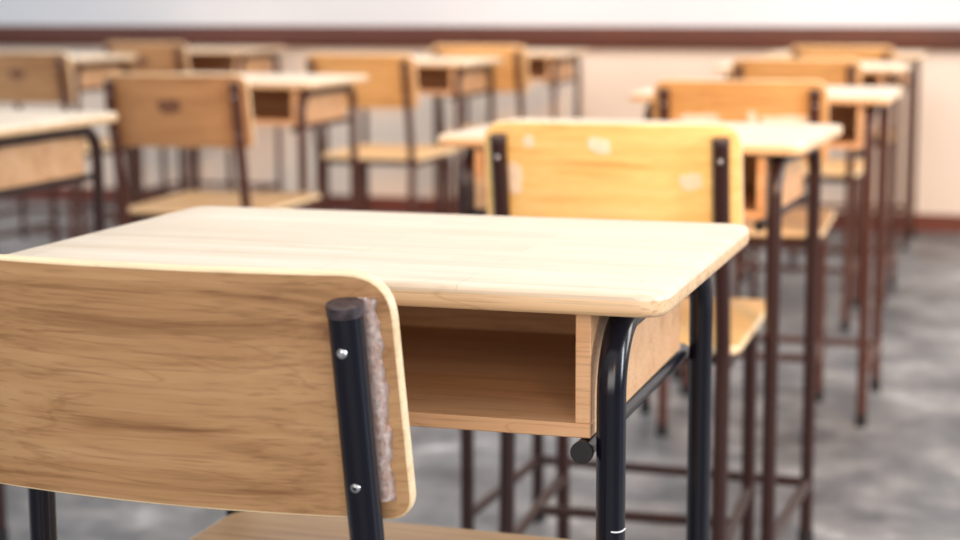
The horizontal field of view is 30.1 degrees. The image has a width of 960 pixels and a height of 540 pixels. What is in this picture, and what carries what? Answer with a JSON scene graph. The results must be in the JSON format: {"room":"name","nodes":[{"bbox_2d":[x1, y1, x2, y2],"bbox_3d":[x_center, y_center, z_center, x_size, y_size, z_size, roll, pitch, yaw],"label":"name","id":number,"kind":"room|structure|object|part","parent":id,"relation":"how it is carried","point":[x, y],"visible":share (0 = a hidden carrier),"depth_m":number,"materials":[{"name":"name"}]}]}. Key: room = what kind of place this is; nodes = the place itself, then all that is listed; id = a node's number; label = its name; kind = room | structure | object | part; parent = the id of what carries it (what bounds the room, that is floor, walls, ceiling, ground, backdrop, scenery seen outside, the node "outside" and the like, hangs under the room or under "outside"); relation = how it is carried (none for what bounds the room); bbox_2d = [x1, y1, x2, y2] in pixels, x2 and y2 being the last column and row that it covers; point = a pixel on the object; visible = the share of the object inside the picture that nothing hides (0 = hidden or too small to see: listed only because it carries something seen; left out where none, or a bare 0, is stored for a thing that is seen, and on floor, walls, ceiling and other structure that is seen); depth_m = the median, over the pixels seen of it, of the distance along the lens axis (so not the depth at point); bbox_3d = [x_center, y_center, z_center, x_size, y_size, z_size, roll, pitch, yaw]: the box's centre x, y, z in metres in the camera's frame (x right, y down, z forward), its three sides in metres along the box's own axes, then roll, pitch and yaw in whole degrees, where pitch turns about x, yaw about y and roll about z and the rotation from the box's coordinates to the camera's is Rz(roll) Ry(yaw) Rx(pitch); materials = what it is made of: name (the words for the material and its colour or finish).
{"room":"classroom","nodes":[
{"label":"classroom","id":0,"kind":"room"},
{"bbox_2d":[0,199,959,539],"bbox_3d":[-1.645,0.565,3.190,15.000,0.100,10.850,3,9,17],"label":"floor","id":1,"kind":"structure","parent":0,"point":[895,477],"depth_m":3.92,"materials":[{"name":"concrete"}]},
{"bbox_2d":[0,110,117,539],"bbox_3d":[-1.059,0.084,3.465,0.600,0.764,0.442,3,9,17],"label":"school desk","id":2,"kind":"object","parent":1,"relation":"on","point":[40,150],"visible":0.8,"depth_m":3.38,"materials":[{"name":"beige wood"}]},
{"bbox_3d":[-0.848,0.114,3.293,0.023,0.732,0.209,3,9,17],"label":"leg","id":3,"kind":"part","parent":2,"relation":"part of","materials":[{"name":"black metal"}]},
{"bbox_3d":[-0.837,-0.156,3.360,0.016,0.016,0.417,3,9,17],"label":"box rail","id":4,"kind":"part","parent":2,"relation":"part of","materials":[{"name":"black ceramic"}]},
{"bbox_3d":[-0.785,0.084,3.490,0.023,0.732,0.209,3,9,17],"label":"leg","id":5,"kind":"part","parent":2,"relation":"part of","materials":[{"name":"black metal"}]},
{"bbox_2d":[0,51,130,242],"bbox_3d":[-1.509,-0.390,6.436,0.383,0.806,0.552,3,9,17],"label":"chair","id":6,"kind":"object","parent":1,"relation":"on","point":[25,77],"visible":0.66,"depth_m":6.15,"materials":[{"name":"beige wood"}]},
{"bbox_3d":[-1.583,-0.665,6.165,0.382,0.179,0.063,3,9,17],"label":"backrest","id":7,"kind":"part","parent":6,"relation":"part of","materials":[{"name":"beige wood"}]},
{"bbox_3d":[-1.659,-0.231,6.525,0.024,0.444,0.410,3,9,17],"label":"leg","id":8,"kind":"part","parent":6,"relation":"part of","materials":[{"name":"brown metal"}]},
{"bbox_3d":[-1.424,-0.342,6.171,0.024,0.770,0.085,3,9,17],"label":"leg","id":9,"kind":"part","parent":6,"relation":"part of","materials":[{"name":"black metal"}]},
{"bbox_3d":[-1.494,-0.455,6.474,0.383,0.012,0.453,3,9,17],"label":"seat","id":10,"kind":"part","parent":6,"relation":"part of","materials":[{"name":"brown wood"}]},
{"bbox_3d":[-1.349,-0.217,6.427,0.024,0.444,0.410,3,9,17],"label":"leg","id":11,"kind":"part","parent":6,"relation":"part of","materials":[{"name":"black metal"}]},
{"bbox_2d":[0,54,137,237],"bbox_3d":[-1.723,-0.473,7.128,0.600,0.764,0.442,3,9,17],"label":"school desk","id":12,"kind":"object","parent":1,"relation":"on","point":[88,70],"visible":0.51,"depth_m":6.99,"materials":[{"name":"beige wood"}]},
{"bbox_3d":[-1.933,-0.495,7.306,0.023,0.732,0.209,3,9,17],"label":"leg","id":13,"kind":"part","parent":12,"relation":"part of","materials":[{"name":"black metal"}]},
{"bbox_3d":[-1.512,-0.443,6.956,0.023,0.732,0.209,3,9,17],"label":"leg","id":14,"kind":"part","parent":12,"relation":"part of","materials":[{"name":"black metal"}]},
{"bbox_3d":[-1.501,-0.713,7.023,0.016,0.016,0.417,3,9,17],"label":"box rail","id":15,"kind":"part","parent":12,"relation":"part of","materials":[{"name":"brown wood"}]},
{"bbox_3d":[-1.449,-0.474,7.153,0.023,0.732,0.209,3,9,17],"label":"leg","id":16,"kind":"part","parent":12,"relation":"part of","materials":[{"name":"brown metal"}]},
{"bbox_2d":[104,42,233,226],"bbox_3d":[-1.308,-0.576,7.649,0.383,0.806,0.552,3,9,17],"label":"chair","id":17,"kind":"object","parent":1,"relation":"on","point":[153,57],"visible":0.36,"depth_m":7.37,"materials":[{"name":"beige wood"}]},
{"bbox_3d":[-1.533,-0.542,7.481,0.024,0.770,0.085,3,9,17],"label":"leg","id":18,"kind":"part","parent":17,"relation":"part of","materials":[{"name":"brown metal"}]},
{"bbox_3d":[-1.381,-0.851,7.377,0.382,0.179,0.063,3,9,17],"label":"backrest","id":19,"kind":"part","parent":17,"relation":"part of","materials":[{"name":"beige wood"}]},
{"bbox_3d":[-1.458,-0.417,7.737,0.024,0.444,0.410,3,9,17],"label":"leg","id":20,"kind":"part","parent":17,"relation":"part of","materials":[{"name":"brown metal"}]},
{"bbox_3d":[-1.223,-0.528,7.384,0.024,0.770,0.085,3,9,17],"label":"leg","id":21,"kind":"part","parent":17,"relation":"part of","materials":[{"name":"brown metal"}]},
{"bbox_3d":[-1.148,-0.403,7.640,0.024,0.444,0.410,3,9,17],"label":"leg","id":22,"kind":"part","parent":17,"relation":"part of","materials":[{"name":"brown metal"}]},
{"bbox_2d":[103,73,319,225],"bbox_3d":[-0.673,-0.110,4.586,0.383,0.806,0.552,2,9,14],"label":"chair","id":23,"kind":"object","parent":1,"relation":"on","point":[152,110],"visible":0.73,"depth_m":4.31,"materials":[{"name":"beige wood"}]},
{"bbox_3d":[-0.889,-0.075,4.407,0.024,0.770,0.085,2,9,14],"label":"leg","id":24,"kind":"part","parent":23,"relation":"part of","materials":[{"name":"brown metal"}]},
{"bbox_3d":[-0.826,0.050,4.667,0.024,0.444,0.410,2,9,14],"label":"leg","id":25,"kind":"part","parent":23,"relation":"part of","materials":[{"name":"brown metal"}]},
{"bbox_3d":[-0.735,-0.385,4.311,0.382,0.179,0.063,2,9,14],"label":"backrest","id":26,"kind":"part","parent":23,"relation":"part of","materials":[{"name":"beige wood"}]},
{"bbox_3d":[-0.661,-0.175,4.624,0.383,0.012,0.453,2,9,14],"label":"seat","id":27,"kind":"part","parent":23,"relation":"part of","materials":[{"name":"brown wood"}]},
{"bbox_3d":[-0.575,-0.063,4.325,0.024,0.770,0.085,2,9,14],"label":"leg","id":28,"kind":"part","parent":23,"relation":"part of","materials":[{"name":"brown metal"}]},
{"bbox_3d":[-0.512,0.061,4.585,0.024,0.444,0.410,2,9,14],"label":"leg","id":29,"kind":"part","parent":23,"relation":"part of","materials":[{"name":"brown metal"}]},
{"bbox_2d":[137,46,285,203],"bbox_3d":[-1.237,-0.634,8.168,0.600,0.764,0.442,3,9,17],"label":"school desk","id":30,"kind":"object","parent":1,"relation":"on","point":[202,59],"visible":0.44,"depth_m":8.21,"materials":[{"name":"beige wood"}]},
{"bbox_3d":[-1.510,-0.625,8.148,0.023,0.732,0.209,3,9,17],"label":"leg","id":31,"kind":"part","parent":30,"relation":"part of","materials":[{"name":"brown metal"}]},
{"bbox_3d":[-1.446,-0.656,8.345,0.023,0.732,0.209,3,9,17],"label":"leg","id":32,"kind":"part","parent":30,"relation":"part of","materials":[{"name":"brown metal"}]},
{"bbox_3d":[-1.026,-0.604,7.996,0.023,0.732,0.209,3,9,17],"label":"leg","id":33,"kind":"part","parent":30,"relation":"part of","materials":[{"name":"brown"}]},
{"bbox_3d":[-0.963,-0.634,8.193,0.023,0.732,0.209,3,9,17],"label":"leg","id":34,"kind":"part","parent":30,"relation":"part of","materials":[{"name":"brown metal"}]},
{"bbox_2d":[129,73,367,222],"bbox_3d":[-0.668,-0.170,5.120,0.600,0.764,0.442,2,9,16],"label":"school desk","id":35,"kind":"object","parent":1,"relation":"on","point":[302,102],"visible":0.44,"depth_m":5.02,"materials":[{"name":"beige wood"}]},
{"bbox_3d":[-0.941,-0.161,5.095,0.023,0.732,0.209,2,9,16],"label":"leg","id":36,"kind":"part","parent":35,"relation":"part of","materials":[{"name":"brown metal"}]},
{"bbox_3d":[-0.881,-0.191,5.293,0.023,0.732,0.209,2,9,16],"label":"leg","id":37,"kind":"part","parent":35,"relation":"part of","materials":[{"name":"black metal"}]},
{"bbox_3d":[-0.454,-0.141,4.952,0.023,0.732,0.209,2,9,16],"label":"leg","id":38,"kind":"part","parent":35,"relation":"part of","materials":[{"name":"black metal"}]},
{"bbox_3d":[-0.445,-0.411,5.020,0.016,0.016,0.417,2,9,16],"label":"box rail","id":39,"kind":"part","parent":35,"relation":"part of","materials":[{"name":"brown metal"}]},
{"bbox_3d":[-0.395,-0.171,5.151,0.023,0.732,0.209,2,9,16],"label":"leg","id":40,"kind":"part","parent":35,"relation":"part of","materials":[{"name":"black metal"}]},
{"bbox_2d":[0,254,566,539],"bbox_3d":[-0.155,0.355,1.529,0.383,0.806,0.552,3,9,19],"label":"chair","id":41,"kind":"object","parent":1,"relation":"on","point":[277,397],"visible":1,"depth_m":1.23,"materials":[{"name":"brown wood"}]},
{"bbox_3d":[-0.234,0.080,1.259,0.382,0.179,0.063,3,9,19],"label":"backrest","id":42,"kind":"part","parent":41,"relation":"part of","materials":[{"name":"brown wood"}]},
{"bbox_3d":[-0.077,0.403,1.262,0.024,0.770,0.085,3,9,19],"label":"leg","id":43,"kind":"part","parent":41,"relation":"part of","materials":[{"name":"black metal"}]},
{"bbox_3d":[-0.139,0.290,1.567,0.383,0.012,0.453,3,9,19],"label":"seat","id":44,"kind":"part","parent":41,"relation":"part of","materials":[{"name":"brown wood"}]},
{"bbox_2d":[7,206,748,539],"bbox_3d":[-0.082,0.351,1.694,0.600,0.764,0.442,2,9,17],"label":"school desk","id":45,"kind":"object","parent":1,"relation":"on","point":[549,326],"visible":0.67,"depth_m":1.57,"materials":[{"name":"beige wood"}]},
{"bbox_3d":[-0.354,0.360,1.672,0.023,0.732,0.209,2,9,17],"label":"leg","id":46,"kind":"part","parent":45,"relation":"part of","materials":[{"name":"black metal"}]},
{"bbox_3d":[-0.293,0.330,1.869,0.023,0.732,0.209,2,9,17],"label":"leg","id":47,"kind":"part","parent":45,"relation":"part of","materials":[{"name":"black metal"}]},
{"bbox_3d":[0.131,0.381,1.524,0.023,0.732,0.209,2,9,17],"label":"leg","id":48,"kind":"part","parent":45,"relation":"part of","materials":[{"name":"black metal"}]},
{"bbox_3d":[0.141,0.111,1.591,0.016,0.016,0.417,2,9,17],"label":"box rail","id":49,"kind":"part","parent":45,"relation":"part of","materials":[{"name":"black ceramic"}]},
{"bbox_3d":[0.192,0.351,1.722,0.023,0.732,0.209,2,9,17],"label":"leg","id":50,"kind":"part","parent":45,"relation":"part of","materials":[{"name":"black metal"}]},
{"bbox_2d":[305,53,460,213],"bbox_3d":[-0.321,-0.340,6.083,0.383,0.806,0.552,2,9,16],"label":"chair","id":51,"kind":"object","parent":1,"relation":"on","point":[391,83],"visible":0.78,"depth_m":5.82,"materials":[{"name":"brown wood"}]},
{"bbox_3d":[-0.543,-0.306,5.912,0.024,0.770,0.085,2,9,16],"label":"leg","id":52,"kind":"part","parent":51,"relation":"part of","materials":[{"name":"metal"}]},
{"bbox_3d":[-0.472,-0.181,6.169,0.024,0.444,0.410,2,9,16],"label":"leg","id":53,"kind":"part","parent":51,"relation":"part of","materials":[{"name":"black metal"}]},
{"bbox_3d":[-0.390,-0.615,5.810,0.382,0.179,0.063,2,9,16],"label":"backrest","id":54,"kind":"part","parent":51,"relation":"part of","materials":[{"name":"brown wood"}]},
{"bbox_3d":[-0.307,-0.405,6.121,0.383,0.012,0.453,2,9,16],"label":"seat","id":55,"kind":"part","parent":51,"relation":"part of","materials":[{"name":"brown wood"}]},
{"bbox_3d":[-0.231,-0.293,5.819,0.024,0.770,0.085,2,9,16],"label":"leg","id":56,"kind":"part","parent":51,"relation":"part of","materials":[{"name":"metal"}]},
{"bbox_3d":[-0.161,-0.168,6.077,0.024,0.444,0.410,2,9,16],"label":"leg","id":57,"kind":"part","parent":51,"relation":"part of","materials":[{"name":"black metal"}]},
{"bbox_2d":[322,57,502,213],"bbox_3d":[-0.260,-0.398,6.605,0.600,0.764,0.442,3,9,17],"label":"school desk","id":58,"kind":"object","parent":1,"relation":"on","point":[458,77],"visible":0.41,"depth_m":6.50,"materials":[{"name":"beige wood"}]},
{"bbox_3d":[-0.532,-0.390,6.586,0.023,0.732,0.209,3,9,17],"label":"leg","id":59,"kind":"part","parent":58,"relation":"part of","materials":[{"name":"black metal"}]},
{"bbox_3d":[-0.469,-0.420,6.783,0.023,0.732,0.209,3,9,17],"label":"leg","id":60,"kind":"part","parent":58,"relation":"part of","materials":[{"name":"brown metal"}]},
{"bbox_3d":[-0.049,-0.368,6.433,0.023,0.732,0.209,3,9,17],"label":"leg","id":61,"kind":"part","parent":58,"relation":"part of","materials":[{"name":"metal"}]},
{"bbox_3d":[-0.037,-0.638,6.501,0.016,0.016,0.417,3,9,17],"label":"box rail","id":62,"kind":"part","parent":58,"relation":"part of","materials":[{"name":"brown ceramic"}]},
{"bbox_3d":[0.015,-0.399,6.630,0.023,0.732,0.209,3,9,17],"label":"leg","id":63,"kind":"part","parent":58,"relation":"part of","materials":[{"name":"black metal"}]},
{"bbox_2d":[431,45,528,213],"bbox_3d":[0.068,-0.489,7.050,0.383,0.806,0.552,3,9,17],"label":"chair","id":64,"kind":"object","parent":1,"relation":"on","point":[511,75],"visible":0.34,"depth_m":6.75,"materials":[{"name":"brown wood"}]},
{"bbox_3d":[-0.157,-0.455,6.882,0.024,0.770,0.085,3,9,17],"label":"leg","id":65,"kind":"part","parent":64,"relation":"part of","materials":[{"name":"metal"}]},
{"bbox_3d":[0.083,-0.554,7.088,0.383,0.012,0.453,3,9,17],"label":"seat","id":66,"kind":"part","parent":64,"relation":"part of","materials":[{"name":"brown wood"}]},
{"bbox_3d":[-0.082,-0.330,7.138,0.024,0.444,0.410,3,9,17],"label":"leg","id":67,"kind":"part","parent":64,"relation":"part of","materials":[{"name":"black metal"}]},
{"bbox_3d":[-0.005,-0.764,6.778,0.382,0.179,0.063,3,9,17],"label":"backrest","id":68,"kind":"part","parent":64,"relation":"part of","materials":[{"name":"brown wood"}]},
{"bbox_3d":[0.153,-0.442,6.785,0.024,0.770,0.085,3,9,17],"label":"leg","id":69,"kind":"part","parent":64,"relation":"part of","materials":[{"name":"brown metal"}]},
{"bbox_2d":[425,49,588,213],"bbox_3d":[0.120,-0.548,7.575,0.600,0.764,0.442,3,9,17],"label":"school desk","id":70,"kind":"object","parent":1,"relation":"on","point":[554,67],"visible":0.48,"depth_m":7.48,"materials":[{"name":"beige wood"}]},
{"bbox_3d":[-0.152,-0.539,7.555,0.023,0.732,0.209,3,9,17],"label":"leg","id":71,"kind":"part","parent":70,"relation":"part of","materials":[{"name":"brown metal"}]},
{"bbox_3d":[-0.089,-0.570,7.752,0.023,0.732,0.209,3,9,17],"label":"leg","id":72,"kind":"part","parent":70,"relation":"part of","materials":[{"name":"black metal"}]},
{"bbox_3d":[0.331,-0.518,7.403,0.023,0.732,0.209,3,9,17],"label":"leg","id":73,"kind":"part","parent":70,"relation":"part of","materials":[{"name":"black metal"}]},
{"bbox_3d":[0.343,-0.788,7.470,0.016,0.016,0.417,3,9,17],"label":"box rail","id":74,"kind":"part","parent":70,"relation":"part of","materials":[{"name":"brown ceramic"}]},
{"bbox_3d":[0.395,-0.548,7.600,0.023,0.732,0.209,3,9,17],"label":"leg","id":75,"kind":"part","parent":70,"relation":"part of","materials":[{"name":"brown metal"}]},
{"bbox_2d":[484,121,764,539],"bbox_3d":[0.252,0.149,2.874,0.383,0.806,0.552,2,9,14],"label":"chair","id":76,"kind":"object","parent":1,"relation":"on","point":[674,172],"visible":0.61,"depth_m":2.60,"materials":[{"name":"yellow wood"}]},
{"bbox_3d":[0.036,0.184,2.695,0.024,0.770,0.085,2,9,14],"label":"leg","id":77,"kind":"part","parent":76,"relation":"part of","materials":[{"name":"brown metal"}]},
{"bbox_3d":[0.099,0.308,2.955,0.024,0.444,0.410,2,9,14],"label":"leg","id":78,"kind":"part","parent":76,"relation":"part of","materials":[{"name":"black metal"}]},
{"bbox_3d":[0.190,-0.126,2.599,0.382,0.179,0.063,2,9,14],"label":"backrest","id":79,"kind":"part","parent":76,"relation":"part of","materials":[{"name":"brown wood"}]},
{"bbox_3d":[0.350,0.195,2.613,0.024,0.770,0.085,2,9,14],"label":"leg","id":80,"kind":"part","parent":76,"relation":"part of","materials":[{"name":"black metal"}]},
{"bbox_3d":[0.264,0.084,2.912,0.383,0.012,0.453,2,9,14],"label":"seat","id":81,"kind":"part","parent":76,"relation":"part of","materials":[{"name":"brown wood"}]},
{"bbox_3d":[0.413,0.320,2.873,0.024,0.444,0.410,2,9,14],"label":"leg","id":82,"kind":"part","parent":76,"relation":"part of","materials":[{"name":"brown metal"}]},
{"bbox_2d":[438,118,841,539],"bbox_3d":[0.282,0.140,3.071,0.600,0.764,0.442,3,9,19],"label":"school desk","id":83,"kind":"object","parent":1,"relation":"on","point":[773,154],"visible":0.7,"depth_m":2.98,"materials":[{"name":"beige wood"}]},
{"bbox_3d":[0.009,0.147,3.059,0.023,0.732,0.209,3,9,19],"label":"leg","id":84,"kind":"part","parent":83,"relation":"part of","materials":[{"name":"black metal"}]},
{"bbox_3d":[0.063,-0.121,3.112,0.016,0.016,0.417,3,9,19],"label":"box rail","id":85,"kind":"part","parent":83,"relation":"part of","materials":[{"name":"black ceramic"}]},
{"bbox_3d":[0.078,0.117,3.254,0.023,0.732,0.209,3,9,19],"label":"leg","id":86,"kind":"part","parent":83,"relation":"part of","materials":[{"name":"black metal"}]},
{"bbox_3d":[0.488,0.171,2.893,0.023,0.732,0.209,3,9,19],"label":"leg","id":87,"kind":"part","parent":83,"relation":"part of","materials":[{"name":"black metal"}]},
{"bbox_3d":[0.502,-0.099,2.959,0.016,0.016,0.417,3,9,19],"label":"box rail","id":88,"kind":"part","parent":83,"relation":"part of","materials":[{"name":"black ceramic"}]},
{"bbox_3d":[0.557,0.141,3.088,0.023,0.732,0.209,3,9,19],"label":"leg","id":89,"kind":"part","parent":83,"relation":"part of","materials":[{"name":"brown metal"}]},
{"bbox_2d":[653,79,834,440],"bbox_3d":[0.623,-0.050,4.168,0.383,0.806,0.552,2,9,13],"label":"chair","id":90,"kind":"object","parent":1,"relation":"on","point":[759,101],"visible":0.42,"depth_m":3.89,"materials":[{"name":"brown wood"}]},
{"bbox_3d":[0.410,-0.015,3.985,0.024,0.770,0.085,2,9,13],"label":"leg","id":91,"kind":"part","parent":90,"relation":"part of","materials":[{"name":"brown metal"}]},
{"bbox_3d":[0.469,0.110,4.245,0.024,0.444,0.410,2,9,13],"label":"leg","id":92,"kind":"part","parent":90,"relation":"part of","materials":[{"name":"brown metal"}]},
{"bbox_3d":[0.566,-0.325,3.891,0.382,0.179,0.063,2,9,13],"label":"backrest","id":93,"kind":"part","parent":90,"relation":"part of","materials":[{"name":"brown wood"}]},
{"bbox_3d":[0.634,-0.115,4.206,0.383,0.012,0.453,2,9,13],"label":"seat","id":94,"kind":"part","parent":90,"relation":"part of","materials":[{"name":"brown wood"}]},
{"bbox_3d":[0.726,-0.004,3.909,0.024,0.770,0.085,2,9,13],"label":"leg","id":95,"kind":"part","parent":90,"relation":"part of","materials":[{"name":"brown metal"}]},
{"bbox_3d":[0.785,0.120,4.170,0.024,0.444,0.410,2,9,14],"label":"leg","id":96,"kind":"part","parent":90,"relation":"part of","materials":[{"name":"black metal"}]},
{"bbox_2d":[629,86,902,427],"bbox_3d":[0.694,-0.054,4.331,0.600,0.764,0.442,2,9,17],"label":"school desk","id":97,"kind":"object","parent":1,"relation":"on","point":[854,108],"visible":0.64,"depth_m":4.15,"materials":[{"name":"beige wood"}]},
{"bbox_3d":[0.422,-0.045,4.308,0.023,0.732,0.209,2,9,17],"label":"leg","id":98,"kind":"part","parent":97,"relation":"part of","materials":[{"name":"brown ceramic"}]},
{"bbox_3d":[0.907,-0.025,4.161,0.023,0.732,0.209,2,9,17],"label":"leg","id":99,"kind":"part","parent":97,"relation":"part of","materials":[{"name":"brown metal"}]},
{"bbox_3d":[0.968,-0.055,4.359,0.023,0.732,0.209,2,9,17],"label":"leg","id":100,"kind":"part","parent":97,"relation":"part of","materials":[{"name":"black metal"}]},
{"bbox_2d":[731,58,863,331],"bbox_3d":[0.989,-0.256,5.505,0.383,0.806,0.552,2,9,15],"label":"chair","id":101,"kind":"object","parent":1,"relation":"on","point":[829,71],"visible":0.39,"depth_m":5.27,"materials":[{"name":"brown wood"}]},
{"bbox_3d":[0.770,-0.221,5.330,0.024,0.770,0.085,2,9,15],"label":"leg","id":102,"kind":"part","parent":101,"relation":"part of","materials":[{"name":"black metal"}]},
{"bbox_3d":[0.837,-0.096,5.588,0.024,0.444,0.410,2,9,15],"label":"leg","id":103,"kind":"part","parent":101,"relation":"part of","materials":[{"name":"black metal"}]},
{"bbox_3d":[0.924,-0.531,5.231,0.382,0.179,0.063,2,9,15],"label":"backrest","id":104,"kind":"part","parent":101,"relation":"part of","materials":[{"name":"brown wood"}]},
{"bbox_3d":[1.002,-0.321,5.543,0.383,0.012,0.453,2,9,15],"label":"seat","id":105,"kind":"part","parent":101,"relation":"part of","materials":[{"name":"brown wood"}]},
{"bbox_3d":[1.083,-0.209,5.243,0.024,0.770,0.085,2,9,15],"label":"leg","id":106,"kind":"part","parent":101,"relation":"part of","materials":[{"name":"black metal"}]},
{"bbox_3d":[1.150,-0.084,5.502,0.024,0.444,0.410,2,9,15],"label":"leg","id":107,"kind":"part","parent":101,"relation":"part of","materials":[{"name":"brown metal"}]},
{"bbox_2d":[714,62,912,306],"bbox_3d":[1.105,-0.301,5.937,0.600,0.764,0.442,3,9,17],"label":"school desk","id":108,"kind":"object","parent":1,"relation":"on","point":[876,74],"visible":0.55,"depth_m":6.00,"materials":[{"name":"beige wood"}]},
{"bbox_3d":[0.832,-0.293,5.918,0.023,0.732,0.209,3,9,17],"label":"leg","id":109,"kind":"part","parent":108,"relation":"part of","materials":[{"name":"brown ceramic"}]},
{"bbox_3d":[0.896,-0.323,6.115,0.023,0.732,0.209,3,9,17],"label":"leg","id":110,"kind":"part","parent":108,"relation":"part of","materials":[{"name":"black metal"}]},
{"bbox_3d":[1.316,-0.271,5.766,0.023,0.732,0.209,3,9,17],"label":"leg","id":111,"kind":"part","parent":108,"relation":"part of","materials":[{"name":"brown metal"}]},
{"bbox_3d":[1.379,-0.301,5.963,0.023,0.732,0.209,3,9,17],"label":"leg","id":112,"kind":"part","parent":108,"relation":"part of","materials":[{"name":"black metal"}]},
{"bbox_2d":[789,46,902,263],"bbox_3d":[1.389,-0.450,6.769,0.383,0.806,0.552,3,9,17],"label":"chair","id":113,"kind":"object","parent":1,"relation":"on","point":[860,53],"visible":0.22,"depth_m":6.47,"materials":[{"name":"brown wood"}]},
{"bbox_3d":[1.164,-0.417,6.601,0.024,0.770,0.085,3,9,17],"label":"leg","id":114,"kind":"part","parent":113,"relation":"part of","materials":[{"name":"black metal"}]},
{"bbox_3d":[1.240,-0.292,6.857,0.024,0.444,0.410,3,9,17],"label":"leg","id":115,"kind":"part","parent":113,"relation":"part of","materials":[{"name":"brown metal"}]},
{"bbox_3d":[1.316,-0.726,6.497,0.382,0.179,0.063,3,9,17],"label":"backrest","id":116,"kind":"part","parent":113,"relation":"part of","materials":[{"name":"brown wood"}]},
{"bbox_3d":[1.474,-0.403,6.504,0.024,0.770,0.085,3,9,17],"label":"leg","id":117,"kind":"part","parent":113,"relation":"part of","materials":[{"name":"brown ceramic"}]},
{"bbox_3d":[1.404,-0.515,6.807,0.383,0.012,0.453,3,9,17],"label":"seat","id":118,"kind":"part","parent":113,"relation":"part of","materials":[{"name":"brown wood"}]},
{"bbox_3d":[1.549,-0.278,6.760,0.024,0.444,0.410,3,9,17],"label":"leg","id":119,"kind":"part","parent":113,"relation":"part of","materials":[{"name":"brown metal"}]},
{"bbox_2d":[767,50,929,250],"bbox_3d":[1.479,-0.495,7.199,0.600,0.764,0.442,3,9,17],"label":"school desk","id":120,"kind":"object","parent":1,"relation":"on","point":[913,57],"visible":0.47,"depth_m":7.01,"materials":[{"name":"beige wood"}]},
{"bbox_3d":[1.690,-0.465,7.027,0.023,0.732,0.209,3,9,17],"label":"leg","id":121,"kind":"part","parent":120,"relation":"part of","materials":[{"name":"brown metal"}]},
{"bbox_3d":[1.754,-0.495,7.224,0.023,0.732,0.209,3,9,17],"label":"leg","id":122,"kind":"part","parent":120,"relation":"part of","materials":[{"name":"brown metal"}]},
{"bbox_2d":[0,45,959,214],"bbox_3d":[-0.030,-1.841,7.981,15.000,3.200,0.150,3,9,17],"label":"wall","id":123,"kind":"structure","parent":0,"point":[608,76],"depth_m":7.99,"materials":[{"name":"beige paint"}]},
{"bbox_2d":[0,0,959,50],"bbox_3d":[0.133,-1.703,7.851,9.300,1.442,0.033,3,9,17],"label":"whiteboard","id":124,"kind":"object","parent":123,"relation":"attached to","point":[575,24],"visible":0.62,"depth_m":7.96,"materials":[{"name":"white plastic"}]},
{"bbox_3d":[0.135,-1.725,7.856,9.200,1.300,0.017,3,9,17],"label":"panel","id":125,"kind":"part","parent":124,"relation":"part of","materials":[{"name":"white plastic"}]},
{"bbox_3d":[0.135,-1.038,7.953,9.300,0.097,0.033,3,9,17],"label":"rail","id":126,"kind":"part","parent":124,"relation":"part of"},
{"bbox_2d":[0,186,959,232],"bbox_3d":[-0.050,-0.285,8.139,15.000,0.075,0.014,3,9,17],"label":"baseboard","id":127,"kind":"structure","parent":123,"relation":"attached to","point":[923,222],"depth_m":8.24,"materials":[{"name":"brown wood"}]}
]}

